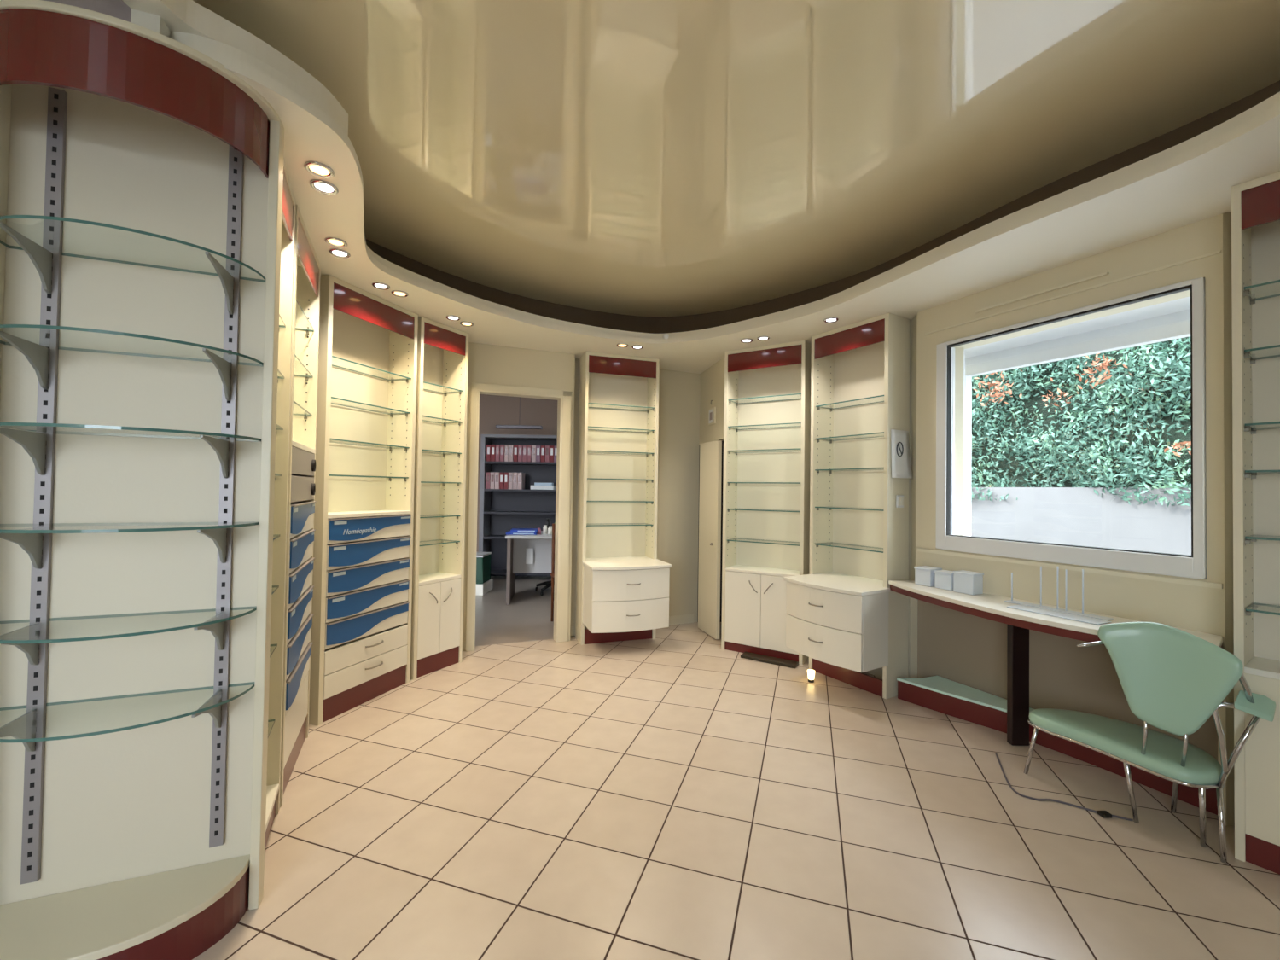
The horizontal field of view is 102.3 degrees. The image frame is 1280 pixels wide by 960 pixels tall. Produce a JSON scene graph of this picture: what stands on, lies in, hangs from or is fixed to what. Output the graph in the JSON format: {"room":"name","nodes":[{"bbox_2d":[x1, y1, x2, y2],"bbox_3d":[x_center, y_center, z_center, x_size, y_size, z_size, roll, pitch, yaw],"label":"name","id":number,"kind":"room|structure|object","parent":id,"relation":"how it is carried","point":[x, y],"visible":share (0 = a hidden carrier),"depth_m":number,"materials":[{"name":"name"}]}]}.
{"room":"pharmacy","nodes":[
{"label":"pharmacy","id":0,"kind":"room"},
{"bbox_2d":[476,394,557,552],"bbox_3d":[-1.300,-0.034,7.671,3.800,2.900,0.100,1,-1,0],"label":"wall","id":1,"kind":"structure","parent":0,"point":[494,410],"depth_m":7.64,"materials":[{"name":"brown paint"}]},
{"bbox_2d":[462,342,575,651],"bbox_3d":[-1.331,-0.046,4.167,1.590,2.800,0.100,1,-1,-22],"label":"wall","id":2,"kind":"structure","parent":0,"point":[487,363],"depth_m":4.25,"materials":[{"name":"beige paint"}]},
{"bbox_2d":[465,382,571,651],"bbox_3d":[-1.000,0.297,4.289,0.820,2.133,0.122,1,-1,-22],"label":"door frame","id":3,"kind":"structure","parent":2,"relation":"attached to","point":[563,398],"depth_m":4.34,"materials":[{"name":"beige laminate"}]},
{"bbox_2d":[570,358,700,626],"bbox_3d":[-0.035,-0.015,4.854,1.326,2.800,0.080,1,-1,-25],"label":"wall","id":4,"kind":"structure","parent":0,"point":[678,435],"depth_m":4.99,"materials":[{"name":"beige paint"}]},
{"bbox_2d":[570,613,693,636],"bbox_3d":[-0.065,1.341,4.783,1.300,0.085,0.014,1,-1,-25],"label":"baseboard","id":5,"kind":"structure","parent":4,"relation":"attached to","point":[677,619],"depth_m":4.97,"materials":[{"name":"beige laminate"}]},
{"bbox_2d":[697,440,723,622],"bbox_3d":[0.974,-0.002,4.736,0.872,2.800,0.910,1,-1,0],"label":"door frame","id":6,"kind":"structure","parent":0,"point":[722,473],"depth_m":5.10,"materials":[{"name":"beige wood"}]},
{"bbox_2d":[699,356,724,443],"bbox_3d":[0.691,-0.879,4.769,0.060,1.055,0.707,1,-1,-11],"label":"wall","id":7,"kind":"structure","parent":0,"point":[712,387],"depth_m":4.72,"materials":[{"name":"beige paint"}]},
{"bbox_2d":[698,440,721,639],"bbox_3d":[0.605,0.518,4.658,0.081,1.725,0.402,1,-1,-17],"label":"door","id":8,"kind":"structure","parent":7,"relation":"in","point":[710,452],"depth_m":4.61,"materials":[{"name":"beige laminate"}]},
{"bbox_2d":[708,407,715,425],"bbox_3d":[0.657,-0.583,4.711,0.020,0.150,0.170,1,-1,-11],"label":"framed notice","id":9,"kind":"object","parent":7,"relation":"attached to","point":[712,412],"visible":1,"depth_m":4.68,"materials":[{"name":"beige paper"}]},
{"bbox_2d":[183,43,1279,373],"bbox_3d":[0.686,-1.141,0.944,4.343,0.035,7.607,1,-1,-26],"label":"ceiling","id":10,"kind":"structure","parent":0,"point":[1193,185],"depth_m":2.36,"materials":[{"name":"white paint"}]},
{"bbox_2d":[303,161,334,178],"bbox_3d":[-1.169,-1.129,1.880,0.096,0.009,0.096,1,-1,0],"label":"recessed light","id":11,"kind":"object","parent":10,"relation":"in","point":[316,168],"visible":1,"depth_m":1.88,"materials":[{"name":"silver metal"}]},
{"bbox_2d":[309,179,338,194],"bbox_3d":[-1.219,-1.128,1.990,0.096,0.009,0.096,1,-1,0],"label":"recessed light","id":12,"kind":"object","parent":10,"relation":"in","point":[322,186],"visible":1,"depth_m":1.99,"materials":[{"name":"silver metal"}]},
{"bbox_2d":[324,237,347,247],"bbox_3d":[-1.439,-1.123,2.440,0.096,0.009,0.096,1,-1,0],"label":"recessed light","id":13,"kind":"object","parent":10,"relation":"in","point":[334,241],"visible":1,"depth_m":2.43,"materials":[{"name":"silver metal"}]},
{"bbox_2d":[328,248,350,258],"bbox_3d":[-1.489,-1.122,2.555,0.096,0.009,0.096,1,-1,0],"label":"recessed light","id":14,"kind":"object","parent":10,"relation":"in","point":[338,253],"visible":1,"depth_m":2.55,"materials":[{"name":"silver metal"}]},
{"bbox_2d":[371,282,389,289],"bbox_3d":[-1.490,-1.115,2.965,0.096,0.009,0.096,1,-1,0],"label":"recessed light","id":15,"kind":"object","parent":10,"relation":"in","point":[378,285],"visible":1,"depth_m":2.96,"materials":[{"name":"silver metal"}]},
{"bbox_2d":[390,290,408,296],"bbox_3d":[-1.435,-1.112,3.080,0.096,0.009,0.096,1,-1,0],"label":"recessed light","id":16,"kind":"object","parent":10,"relation":"in","point":[397,293],"visible":1,"depth_m":3.07,"materials":[{"name":"silver metal"}]},
{"bbox_2d":[445,314,460,320],"bbox_3d":[-1.273,-1.102,3.511,0.096,0.009,0.096,1,-1,0],"label":"recessed light","id":17,"kind":"object","parent":10,"relation":"in","point":[451,317],"visible":1,"depth_m":3.51,"materials":[{"name":"silver metal"}]},
{"bbox_2d":[459,321,473,326],"bbox_3d":[-1.221,-1.099,3.635,0.096,0.009,0.096,1,-1,0],"label":"recessed light","id":18,"kind":"object","parent":10,"relation":"in","point":[463,323],"visible":1,"depth_m":3.63,"materials":[{"name":"silver metal"}]},
{"bbox_2d":[616,343,628,347],"bbox_3d":[-0.140,-1.075,4.120,0.096,0.009,0.096,1,-1,0],"label":"recessed light","id":19,"kind":"object","parent":10,"relation":"in","point":[620,345],"visible":1,"depth_m":4.11,"materials":[{"name":"silver metal"}]},
{"bbox_2d":[631,344,643,349],"bbox_3d":[-0.021,-1.072,4.165,0.096,0.009,0.096,1,-1,0],"label":"recessed light","id":20,"kind":"object","parent":10,"relation":"in","point":[636,346],"visible":1,"depth_m":4.16,"materials":[{"name":"silver metal"}]},
{"bbox_2d":[740,338,753,343],"bbox_3d":[0.816,-1.064,3.939,0.096,0.009,0.096,1,-1,0],"label":"recessed light","id":21,"kind":"object","parent":10,"relation":"in","point":[744,340],"visible":1,"depth_m":3.94,"materials":[{"name":"silver metal"}]},
{"bbox_2d":[756,336,769,340],"bbox_3d":[0.928,-1.064,3.875,0.096,0.009,0.096,1,-1,0],"label":"recessed light","id":22,"kind":"object","parent":10,"relation":"in","point":[760,338],"visible":1,"depth_m":3.87,"materials":[{"name":"silver metal"}]},
{"bbox_2d":[823,317,838,322],"bbox_3d":[1.276,-1.066,3.440,0.096,0.009,0.096,1,-1,0],"label":"recessed light","id":23,"kind":"object","parent":10,"relation":"in","point":[829,319],"visible":1,"depth_m":3.43,"materials":[{"name":"silver metal"}]},
{"bbox_2d":[192,576,1279,959],"bbox_3d":[-0.220,1.397,2.826,6.800,0.100,10.500,1,-1,0],"label":"floor","id":24,"kind":"structure","parent":0,"point":[675,794],"depth_m":1.96,"materials":[{"name":"tile"}]},
{"bbox_2d":[0,0,284,959],"bbox_3d":[-1.545,0.072,1.337,0.928,2.458,0.303,1,-1,-21],"label":"shelving unit","id":25,"kind":"object","parent":24,"relation":"on","point":[142,177],"visible":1,"depth_m":1.48,"materials":[{"name":"beige wood"}]},
{"bbox_2d":[264,157,295,849],"bbox_3d":[-1.418,0.088,1.857,0.200,2.448,0.383,1,-1,-27],"label":"shelving unit","id":26,"kind":"object","parent":24,"relation":"on","point":[288,200],"visible":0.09,"depth_m":2.04,"materials":[{"name":"beige laminate"}]},
{"bbox_2d":[279,204,320,807],"bbox_3d":[-1.647,0.093,2.354,0.212,2.448,0.649,1,-1,-25],"label":"shelving unit","id":27,"kind":"object","parent":24,"relation":"on","point":[301,488],"visible":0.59,"depth_m":2.41,"materials":[{"name":"beige laminate"}]},
{"bbox_2d":[308,274,418,726],"bbox_3d":[-1.701,0.107,3.147,0.252,2.448,0.672,1,-1,18],"label":"shelving unit","id":28,"kind":"object","parent":24,"relation":"on","point":[364,475],"visible":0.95,"depth_m":3.15,"materials":[{"name":"beige laminate"}]},
{"bbox_2d":[409,316,468,680],"bbox_3d":[-1.500,0.119,3.711,0.275,2.448,0.419,0,-1,28],"label":"shelving unit","id":29,"kind":"object","parent":24,"relation":"on","point":[440,445],"visible":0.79,"depth_m":3.81,"materials":[{"name":"beige laminate"}]},
{"bbox_2d":[475,578,492,595],"bbox_3d":[-2.139,1.319,6.377,0.520,0.130,0.400,1,-1,0],"label":"stand","id":30,"kind":"object","parent":24,"relation":"on","point":[481,589],"visible":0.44,"depth_m":6.22,"materials":[{"name":"white laminate"}]},
{"bbox_2d":[476,552,491,583],"bbox_3d":[-2.136,1.081,6.381,0.490,0.345,0.350,1,-1,0],"label":"crate","id":31,"kind":"object","parent":30,"relation":"on","point":[483,559],"visible":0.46,"depth_m":6.25,"materials":[{"name":"green"}]},
{"bbox_2d":[478,434,557,576],"bbox_3d":[-1.416,0.390,7.411,1.680,2.040,0.345,1,-1,0],"label":"bookcase","id":32,"kind":"object","parent":24,"relation":"on","point":[501,510],"visible":0.45,"depth_m":7.56,"materials":[{"name":"grey laminate"}]},
{"bbox_2d":[485,471,490,488],"bbox_3d":[-2.151,0.010,7.399,0.058,0.235,0.222,1,-1,0],"label":"binder","id":33,"kind":"object","parent":32,"relation":"on","point":[488,474],"visible":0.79,"depth_m":7.29,"materials":[{"name":"red"}]},
{"bbox_2d":[486,444,490,461],"bbox_3d":[-2.146,-0.380,7.406,0.058,0.235,0.222,1,-1,0],"label":"binder","id":34,"kind":"object","parent":32,"relation":"on","point":[488,446],"visible":0.54,"depth_m":7.30,"materials":[{"name":"red"}]},
{"bbox_2d":[489,472,494,488],"bbox_3d":[-2.087,0.011,7.399,0.058,0.235,0.222,1,-1,0],"label":"binder","id":35,"kind":"object","parent":32,"relation":"on","point":[492,474],"visible":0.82,"depth_m":7.29,"materials":[{"name":"pink"}]},
{"bbox_2d":[490,444,495,461],"bbox_3d":[-2.082,-0.379,7.406,0.058,0.235,0.222,1,-1,0],"label":"binder","id":36,"kind":"object","parent":32,"relation":"on","point":[492,446],"visible":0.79,"depth_m":7.30,"materials":[{"name":"red"}]},
{"bbox_2d":[494,472,499,488],"bbox_3d":[-2.023,0.012,7.399,0.058,0.235,0.222,1,-1,0],"label":"binder","id":37,"kind":"object","parent":32,"relation":"on","point":[497,474],"visible":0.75,"depth_m":7.29,"materials":[{"name":"pink"}]},
{"bbox_2d":[494,444,500,461],"bbox_3d":[-2.018,-0.378,7.406,0.058,0.235,0.222,1,-1,0],"label":"binder","id":38,"kind":"object","parent":32,"relation":"on","point":[497,446],"visible":0.64,"depth_m":7.30,"materials":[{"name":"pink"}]},
{"bbox_2d":[499,472,504,488],"bbox_3d":[-1.959,0.013,7.399,0.058,0.235,0.222,1,-1,0],"label":"binder","id":39,"kind":"object","parent":32,"relation":"on","point":[501,474],"visible":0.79,"depth_m":7.29,"materials":[{"name":"red"}]},
{"bbox_2d":[500,444,504,461],"bbox_3d":[-1.954,-0.377,7.406,0.058,0.235,0.222,1,-1,0],"label":"binder","id":40,"kind":"object","parent":32,"relation":"on","point":[502,446],"visible":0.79,"depth_m":7.30,"materials":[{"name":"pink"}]},
{"bbox_2d":[503,472,508,488],"bbox_3d":[-1.895,0.014,7.399,0.058,0.235,0.222,1,-1,0],"label":"binder","id":41,"kind":"object","parent":32,"relation":"on","point":[506,474],"visible":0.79,"depth_m":7.29,"materials":[{"name":"red"}]},
{"bbox_2d":[504,445,509,461],"bbox_3d":[-1.890,-0.376,7.406,0.058,0.235,0.222,1,-1,0],"label":"binder","id":42,"kind":"object","parent":32,"relation":"on","point":[506,447],"visible":0.64,"depth_m":7.30,"materials":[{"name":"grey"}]},
{"bbox_2d":[508,472,512,488],"bbox_3d":[-1.831,0.015,7.399,0.058,0.235,0.222,1,-1,0],"label":"binder","id":43,"kind":"object","parent":32,"relation":"on","point":[510,474],"visible":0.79,"depth_m":7.29,"materials":[{"name":"pink"}]},
{"bbox_2d":[508,445,513,461],"bbox_3d":[-1.826,-0.375,7.406,0.058,0.235,0.222,1,-1,0],"label":"binder","id":44,"kind":"object","parent":32,"relation":"on","point":[511,447],"visible":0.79,"depth_m":7.30,"materials":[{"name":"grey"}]},
{"bbox_2d":[512,472,517,488],"bbox_3d":[-1.767,0.016,7.399,0.058,0.235,0.222,1,-1,0],"label":"binder","id":45,"kind":"object","parent":32,"relation":"on","point":[514,474],"visible":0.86,"depth_m":7.29,"materials":[{"name":"pink"}]},
{"bbox_2d":[513,445,517,461],"bbox_3d":[-1.762,-0.374,7.406,0.058,0.235,0.222,1,-1,0],"label":"binder","id":46,"kind":"object","parent":32,"relation":"on","point":[515,447],"visible":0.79,"depth_m":7.30,"materials":[{"name":"red"}]},
{"bbox_2d":[517,445,523,461],"bbox_3d":[-1.698,-0.373,7.406,0.058,0.235,0.222,1,-1,0],"label":"binder","id":47,"kind":"object","parent":32,"relation":"on","point":[520,447],"visible":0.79,"depth_m":7.30,"materials":[{"name":"red"}]},
{"bbox_2d":[517,472,524,489],"bbox_3d":[-1.703,0.017,7.399,0.058,0.235,0.222,1,-1,0],"label":"binder","id":48,"kind":"object","parent":32,"relation":"on","point":[520,480],"visible":1,"depth_m":7.29,"materials":[{"name":"pink"}]},
{"bbox_2d":[522,445,527,461],"bbox_3d":[-1.634,-0.372,7.406,0.058,0.235,0.222,1,-1,0],"label":"binder","id":49,"kind":"object","parent":32,"relation":"on","point":[525,447],"visible":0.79,"depth_m":7.30,"materials":[{"name":"red"}]},
{"bbox_2d":[526,445,531,461],"bbox_3d":[-1.570,-0.371,7.406,0.058,0.235,0.222,1,-1,0],"label":"binder","id":50,"kind":"object","parent":32,"relation":"on","point":[529,447],"visible":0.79,"depth_m":7.30,"materials":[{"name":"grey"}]},
{"bbox_2d":[531,445,535,461],"bbox_3d":[-1.506,-0.370,7.406,0.058,0.235,0.222,1,-1,0],"label":"binder","id":51,"kind":"object","parent":32,"relation":"on","point":[533,447],"visible":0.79,"depth_m":7.30,"materials":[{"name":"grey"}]},
{"bbox_2d":[535,445,541,461],"bbox_3d":[-1.442,-0.369,7.406,0.058,0.235,0.222,1,-1,0],"label":"binder","id":52,"kind":"object","parent":32,"relation":"on","point":[538,447],"visible":0.64,"depth_m":7.30,"materials":[{"name":"pink"}]},
{"bbox_2d":[540,445,545,462],"bbox_3d":[-1.378,-0.368,7.406,0.058,0.235,0.222,1,-1,0],"label":"binder","id":53,"kind":"object","parent":32,"relation":"on","point":[543,447],"visible":0.79,"depth_m":7.30,"materials":[{"name":"red"}]},
{"bbox_2d":[530,482,556,489],"bbox_3d":[-1.386,0.089,7.399,0.330,0.100,0.200,1,-1,0],"label":"pile","id":54,"kind":"object","parent":32,"relation":"on","point":[537,485],"visible":1,"depth_m":7.30,"materials":[{"name":"white paper"}]},
{"bbox_2d":[545,445,549,462],"bbox_3d":[-1.314,-0.367,7.406,0.058,0.235,0.222,1,-1,0],"label":"binder","id":55,"kind":"object","parent":32,"relation":"on","point":[547,447],"visible":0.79,"depth_m":7.30,"materials":[{"name":"red"}]},
{"bbox_2d":[549,445,554,462],"bbox_3d":[-1.250,-0.366,7.406,0.058,0.235,0.222,1,-1,0],"label":"binder","id":56,"kind":"object","parent":32,"relation":"on","point":[551,447],"visible":0.79,"depth_m":7.30,"materials":[{"name":"red"}]},
{"bbox_2d":[553,445,557,462],"bbox_3d":[-1.186,-0.366,7.406,0.058,0.235,0.222,1,-1,0],"label":"binder","id":57,"kind":"object","parent":32,"relation":"on","point":[555,450],"visible":0.46,"depth_m":7.30,"materials":[{"name":"pink"}]},
{"bbox_2d":[505,530,552,605],"bbox_3d":[-0.881,1.012,6.079,1.320,0.765,0.660,1,-1,-8],"label":"office desk","id":58,"kind":"object","parent":24,"relation":"on","point":[541,544],"visible":0.26,"depth_m":6.02,"materials":[{"name":"grey"}]},
{"bbox_2d":[506,530,536,535],"bbox_3d":[-1.354,0.605,5.919,0.340,0.027,0.222,1,-1,-8],"label":"folder","id":59,"kind":"object","parent":58,"relation":"on","point":[508,532],"visible":0.77,"depth_m":5.81,"materials":[{"name":"blue plastic"}]},
{"bbox_2d":[510,528,537,532],"bbox_3d":[-1.323,0.578,5.919,0.300,0.027,0.222,1,-1,-8],"label":"folder","id":60,"kind":"object","parent":59,"relation":"on","point":[513,530],"visible":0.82,"depth_m":5.82,"materials":[{"name":"blue plastic"}]},
{"bbox_2d":[525,548,533,564],"bbox_3d":[-1.288,0.887,6.004,0.080,0.180,0.002,1,-1,-8],"label":"paper note","id":61,"kind":"object","parent":58,"relation":"attached to","point":[529,552],"visible":1,"depth_m":6.00,"materials":[{"name":"white paper"}]},
{"bbox_2d":[542,524,547,534],"bbox_3d":[-1.093,0.573,5.951,0.052,0.100,0.052,1,-1,0],"label":"pot","id":62,"kind":"object","parent":58,"relation":"on","point":[544,528],"visible":1,"depth_m":5.93,"materials":[{"name":"white plastic"}]},
{"bbox_2d":[545,518,550,528],"bbox_3d":[-1.088,0.540,6.091,0.060,0.170,0.060,1,-1,0],"label":"pot","id":63,"kind":"object","parent":58,"relation":"on","point":[547,522],"visible":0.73,"depth_m":6.07,"materials":[{"name":"black plastic"}]},
{"bbox_2d":[547,526,552,534],"bbox_3d":[-1.034,0.579,5.941,0.056,0.090,0.056,1,-1,0],"label":"pot","id":64,"kind":"object","parent":58,"relation":"on","point":[549,529],"visible":0.9,"depth_m":5.92,"materials":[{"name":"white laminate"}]},
{"bbox_2d":[535,580,554,596],"bbox_3d":[-1.042,1.037,6.421,0.517,0.718,0.537,1,-1,0],"label":"swivel chair","id":65,"kind":"object","parent":24,"relation":"on","point":[548,584],"visible":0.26,"depth_m":6.39,"materials":[{"name":"black plastic"}]},
{"bbox_2d":[550,523,555,621],"bbox_3d":[-0.597,0.903,4.942,0.440,0.950,0.427,1,-1,-22],"label":"wooden chair","id":66,"kind":"object","parent":24,"relation":"on","point":[552,574],"visible":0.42,"depth_m":5.03,"materials":[{"name":"brown wood"}]},
{"bbox_2d":[575,351,671,645],"bbox_3d":[-0.132,0.150,4.339,0.667,2.448,0.624,1,-1,-19],"label":"shelving unit","id":67,"kind":"object","parent":24,"relation":"on","point":[622,588],"visible":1,"depth_m":4.53,"materials":[{"name":"beige laminate"}]},
{"bbox_2d":[721,340,811,664],"bbox_3d":[1.020,0.164,4.160,0.656,2.448,0.275,0,-1,33],"label":"shelving unit","id":68,"kind":"object","parent":24,"relation":"on","point":[767,416],"visible":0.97,"depth_m":4.21,"materials":[{"name":"beige laminate"}]},
{"bbox_2d":[740,651,798,668],"bbox_3d":[0.985,1.373,3.939,0.428,0.020,0.112,0,-1,33],"label":"floor strip","id":69,"kind":"object","parent":24,"relation":"on","point":[775,660],"visible":1,"depth_m":3.92,"materials":[{"name":"brown rubber"}]},
{"bbox_2d":[807,669,814,682],"bbox_3d":[1.171,1.341,3.527,0.052,0.078,0.052,1,-1,0],"label":"lamp","id":70,"kind":"object","parent":24,"relation":"on","point":[811,673],"visible":1,"depth_m":3.51,"materials":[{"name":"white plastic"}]},
{"bbox_2d":[783,312,909,698],"bbox_3d":[1.367,0.157,3.487,0.584,2.448,0.635,1,-1,-31],"label":"shelving unit","id":71,"kind":"object","parent":24,"relation":"on","point":[844,615],"visible":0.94,"depth_m":3.54,"materials":[{"name":"beige laminate"}]},
{"bbox_2d":[896,494,903,507],"bbox_3d":[1.676,0.138,3.320,0.070,0.080,0.014,1,-1,-31],"label":"light switch","id":72,"kind":"object","parent":71,"relation":"attached to","point":[899,498],"visible":1,"depth_m":3.31,"materials":[{"name":"white plastic"}]},
{"bbox_2d":[890,429,913,478],"bbox_3d":[1.686,-0.167,3.318,0.202,0.310,0.024,1,-1,-31],"label":"sheet","id":73,"kind":"object","parent":71,"relation":"attached to","point":[901,467],"visible":1,"depth_m":3.32,"materials":[{"name":"white paper"}]},
{"bbox_2d":[896,442,903,456],"bbox_3d":[1.671,-0.197,3.313,0.070,0.096,0.006,1,-1,-31],"label":"print","id":74,"kind":"object","parent":73,"relation":"attached to","point":[899,445],"depth_m":3.32,"materials":[{"name":"black"}]},
{"bbox_2d":[888,580,1222,745],"bbox_3d":[1.860,0.999,2.580,0.401,0.748,1.457,1,-1,-25],"label":"desk","id":75,"kind":"object","parent":24,"relation":"on","point":[991,607],"visible":0.7,"depth_m":2.67,"materials":[{"name":"white laminate"}]},
{"bbox_2d":[913,565,942,586],"bbox_3d":[1.734,0.579,3.105,0.108,0.105,0.108,1,-1,-26],"label":"plastic box","id":76,"kind":"object","parent":75,"relation":"on","point":[924,575],"visible":0.84,"depth_m":3.08,"materials":[{"name":"white plastic"}]},
{"bbox_2d":[933,570,954,590],"bbox_3d":[1.781,0.580,2.989,0.088,0.100,0.108,1,-1,-26],"label":"plastic box","id":77,"kind":"object","parent":75,"relation":"on","point":[943,578],"visible":0.73,"depth_m":2.97,"materials":[{"name":"white plastic"}]},
{"bbox_2d":[952,570,983,594],"bbox_3d":[1.828,0.571,2.873,0.098,0.115,0.118,1,-1,-26],"label":"plastic box","id":78,"kind":"object","parent":75,"relation":"on","point":[966,582],"visible":1,"depth_m":2.84,"materials":[{"name":"white plastic"}]},
{"bbox_2d":[888,580,1222,647],"bbox_3d":[1.854,0.636,2.581,0.388,0.023,1.456,1,-1,-26],"label":"countertop","id":79,"kind":"structure","parent":75,"relation":"on","point":[986,602],"depth_m":2.49,"materials":[{"name":"white laminate"}]},
{"bbox_2d":[1004,566,1113,620],"bbox_3d":[1.993,0.519,2.475,0.060,0.210,0.420,1,-1,-26],"label":"display stand","id":80,"kind":"object","parent":75,"relation":"on","point":[1011,601],"visible":1,"depth_m":2.45,"materials":[{"name":"clear plastic"}]},
{"bbox_2d":[1006,604,1111,624],"bbox_3d":[1.925,0.619,2.384,0.120,0.004,0.360,1,-1,-26],"label":"sheet","id":81,"kind":"object","parent":75,"relation":"on","point":[1047,612],"visible":1,"depth_m":2.36,"materials":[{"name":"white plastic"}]},
{"bbox_2d":[896,675,1217,814],"bbox_3d":[2.108,1.313,2.737,0.270,0.132,1.394,1,-1,-32],"label":"base platform","id":82,"kind":"object","parent":24,"relation":"on","point":[935,693],"visible":0.56,"depth_m":2.87,"materials":[{"name":"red laminate"}]},
{"bbox_2d":[994,752,1133,820],"bbox_3d":[1.756,1.357,2.276,0.259,0.015,0.555,1,-1,-20],"label":"cable","id":83,"kind":"object","parent":24,"relation":"on","point":[1106,814],"visible":1,"depth_m":2.16,"materials":[{"name":"grey plastic"}]},
{"bbox_2d":[1096,810,1112,818],"bbox_3d":[1.885,1.356,2.092,0.040,0.015,0.030,1,-1,0],"label":"switch","id":84,"kind":"object","parent":83,"relation":"attached to","point":[1106,814],"depth_m":2.08,"materials":[{"name":"black plastic"}]},
{"bbox_2d":[1024,622,1275,863],"bbox_3d":[1.991,0.957,2.081,0.469,0.824,0.681,1,-1,0],"label":"chair","id":85,"kind":"object","parent":24,"relation":"on","point":[1172,679],"visible":1,"depth_m":1.93,"materials":[{"name":"green leather"}]},
{"bbox_2d":[1231,171,1279,874],"bbox_3d":[2.459,0.141,1.656,0.235,2.448,0.704,2,-1,-34],"label":"shelving unit","id":86,"kind":"object","parent":24,"relation":"on","point":[1255,203],"visible":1,"depth_m":1.89,"materials":[{"name":"beige laminate"}]},
{"bbox_2d":[192,0,1279,317],"bbox_3d":[0.400,-1.506,1.627,5.644,0.080,8.000,1,-1,0],"label":"ceiling","id":87,"kind":"structure","parent":0,"point":[641,158],"depth_m":2.05,"materials":[{"name":"beige paint"}]},
{"bbox_2d":[42,0,131,22],"bbox_3d":[-1.696,-1.346,1.353,0.660,0.310,0.340,1,-1,0],"label":"trim","id":88,"kind":"structure","parent":87,"relation":"attached to","point":[118,8],"depth_m":1.39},
{"bbox_2d":[130,8,170,37],"bbox_3d":[-1.307,-1.337,1.386,0.060,0.315,0.062,1,-1,-15],"label":"trim","id":89,"kind":"structure","parent":87,"relation":"attached to","point":[154,22],"depth_m":1.36,"materials":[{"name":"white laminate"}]},
{"bbox_2d":[866,314,963,679],"bbox_3d":[1.494,-0.009,3.955,0.328,2.800,1.832,1,-1,-33],"label":"wall","id":90,"kind":"structure","parent":0,"point":[912,632],"depth_m":3.34,"materials":[{"name":"beige paint"}]},
{"bbox_2d":[365,80,1279,333],"bbox_3d":[0.641,-1.306,3.000,4.541,0.265,2.587,0,-1,20],"label":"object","id":91,"kind":"structure","parent":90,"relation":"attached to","point":[619,322],"depth_m":3.54,"materials":[{"name":"brown"}]},
{"bbox_2d":[917,599,1217,760],"bbox_3d":[2.205,1.042,2.788,0.040,0.720,1.680,1,-1,-26],"label":"wall","id":92,"kind":"structure","parent":0,"point":[964,648],"depth_m":2.82,"materials":[{"name":"beige paint"}]},
{"bbox_2d":[915,213,1225,648],"bbox_3d":[2.293,-0.365,2.902,0.640,2.100,2.300,1,-1,-26],"label":"wall","id":93,"kind":"structure","parent":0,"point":[1193,608],"depth_m":2.52,"materials":[{"name":"beige paint"}]},
{"bbox_2d":[917,250,1222,588],"bbox_3d":[2.067,-0.263,2.670,0.068,1.410,1.311,1,-1,-26],"label":"window","id":94,"kind":"structure","parent":93,"relation":"attached to","point":[1194,566],"depth_m":2.44,"materials":[{"name":"white plastic"}]},
{"bbox_2d":[1217,212,1234,826],"bbox_3d":[2.910,-0.058,-0.019,0.530,2.800,4.351,1,-1,-8],"label":"wall","id":95,"kind":"structure","parent":0,"point":[1226,715],"depth_m":2.07,"materials":[{"name":"beige"}]},
{"bbox_2d":[122,0,348,134],"bbox_3d":[-1.180,-1.293,-0.172,0.297,0.075,3.993,1,-1,0],"label":"trim","id":96,"kind":"structure","parent":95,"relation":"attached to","point":[188,16],"depth_m":1.46,"materials":[{"name":"white paint"}]},
{"bbox_2d":[170,31,1279,338],"bbox_3d":[0.686,-1.184,0.945,4.343,0.050,7.607,1,-1,-26],"label":"trim","id":97,"kind":"structure","parent":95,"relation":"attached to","point":[183,37],"depth_m":2.15,"materials":[{"name":"white paint"}]},
{"bbox_3d":[-1.028,-1.532,5.913,5.300,0.078,4.629,1,-1,0],"label":"ceiling","id":98,"kind":"structure","parent":0,"visible":0},
{"bbox_2d":[495,396,542,429],"bbox_3d":[-1.634,-1.101,7.020,0.620,0.800,0.100,1,-1,0],"label":"pendant lamp","id":99,"kind":"object","parent":98,"relation":"hanging from","point":[516,427],"visible":0.94,"depth_m":6.96,"materials":[{"name":"grey metal"}]},
{"bbox_3d":[4.976,1.696,4.972,70.000,0.230,70.000,1,-1,0],"label":"ground","id":100,"kind":"structure","parent":0,"visible":0},
{"bbox_2d":[964,320,1190,535],"bbox_3d":[2.559,0.354,2.728,0.070,2.262,1.865,1,-1,-26],"label":"window surround","id":101,"kind":"object","parent":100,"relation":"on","point":[1179,329],"visible":0.23,"depth_m":3.01,"materials":[{"name":"white plastic"}]},
{"bbox_2d":[971,487,1191,555],"bbox_3d":[5.778,0.846,5.786,0.300,1.520,11.029,1,-1,-22],"label":"wall","id":102,"kind":"structure","parent":100,"relation":"on","point":[1080,516],"depth_m":6.29,"materials":[{"name":"paint"}]},
{"bbox_2d":[971,336,1191,506],"bbox_3d":[6.273,-1.586,6.018,1.908,3.834,11.029,1,-1,-22],"label":"hedge","id":103,"kind":"object","parent":102,"relation":"on","point":[1121,417],"visible":0.38,"depth_m":6.31,"materials":[{"name":"green plant"}]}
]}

